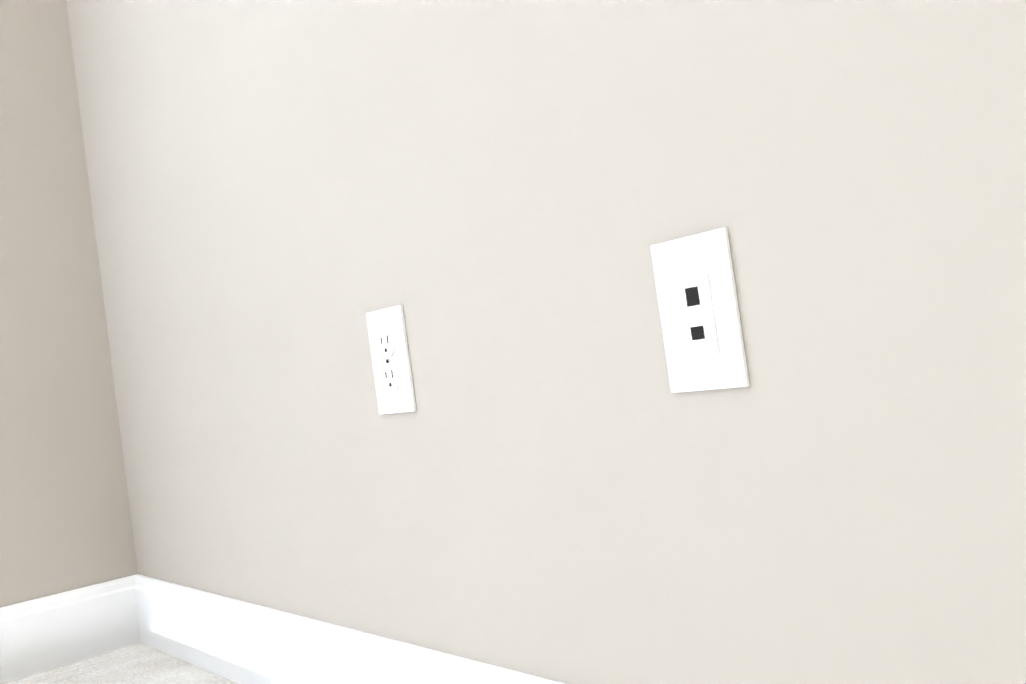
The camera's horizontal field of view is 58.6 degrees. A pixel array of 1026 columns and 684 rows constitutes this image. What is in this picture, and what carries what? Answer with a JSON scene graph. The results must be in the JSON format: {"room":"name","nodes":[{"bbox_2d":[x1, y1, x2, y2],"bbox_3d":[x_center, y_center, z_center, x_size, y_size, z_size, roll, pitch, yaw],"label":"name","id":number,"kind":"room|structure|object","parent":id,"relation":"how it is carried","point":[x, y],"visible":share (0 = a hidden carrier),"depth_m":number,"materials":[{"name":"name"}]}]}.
{"room":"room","nodes":[
{"label":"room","id":0,"kind":"room"},
{"bbox_2d":[0,0,137,607],"bbox_3d":[-1.892,-0.664,1.066,6.428,2.740,0.160,-6,-2,-40],"label":"wall","id":1,"kind":"structure","parent":0,"point":[65,521],"depth_m":1.73,"materials":[{"name":"beige paint"}]},
{"bbox_2d":[0,577,131,682],"bbox_3d":[-2.343,0.698,0.378,4.300,0.127,0.014,-6,-2,-40],"label":"baseboard","id":2,"kind":"structure","parent":1,"relation":"attached to","point":[37,635],"depth_m":1.67,"materials":[{"name":"white paint"}]},
{"bbox_2d":[0,642,237,683],"bbox_3d":[-0.088,0.479,-0.886,6.428,0.120,5.190,-6,-2,-40],"label":"floor","id":3,"kind":"structure","parent":0,"point":[140,663],"depth_m":1.58,"materials":[{"name":"carpet"}]},
{"bbox_2d":[66,0,1025,683],"bbox_3d":[1.039,-1.090,0.182,0.868,2.740,5.030,-6,-2,-40],"label":"wall","id":4,"kind":"structure","parent":0,"point":[554,478],"depth_m":0.80,"materials":[{"name":"beige paint"}]},
{"bbox_2d":[124,574,564,683],"bbox_3d":[-0.069,0.403,0.992,0.014,0.127,1.994,-6,-2,-40],"label":"baseboard","id":5,"kind":"structure","parent":4,"relation":"attached to","point":[237,641],"depth_m":1.30,"materials":[{"name":"white paint"}]},
{"bbox_2d":[366,305,416,414],"bbox_3d":[-0.139,0.021,1.028,0.007,0.118,0.072,-6,-2,-40],"label":"electrical outlet","id":6,"kind":"object","parent":4,"relation":"attached to","point":[391,360],"visible":1,"depth_m":1.02,"materials":[{"name":"white plastic"}]},
{"bbox_2d":[650,227,749,392],"bbox_3d":[0.141,-0.022,0.697,0.007,0.118,0.072,-6,-2,-40],"label":"wall plate","id":7,"kind":"object","parent":4,"relation":"attached to","point":[699,313],"visible":1,"depth_m":0.69,"materials":[{"name":"white plastic"}]}
]}

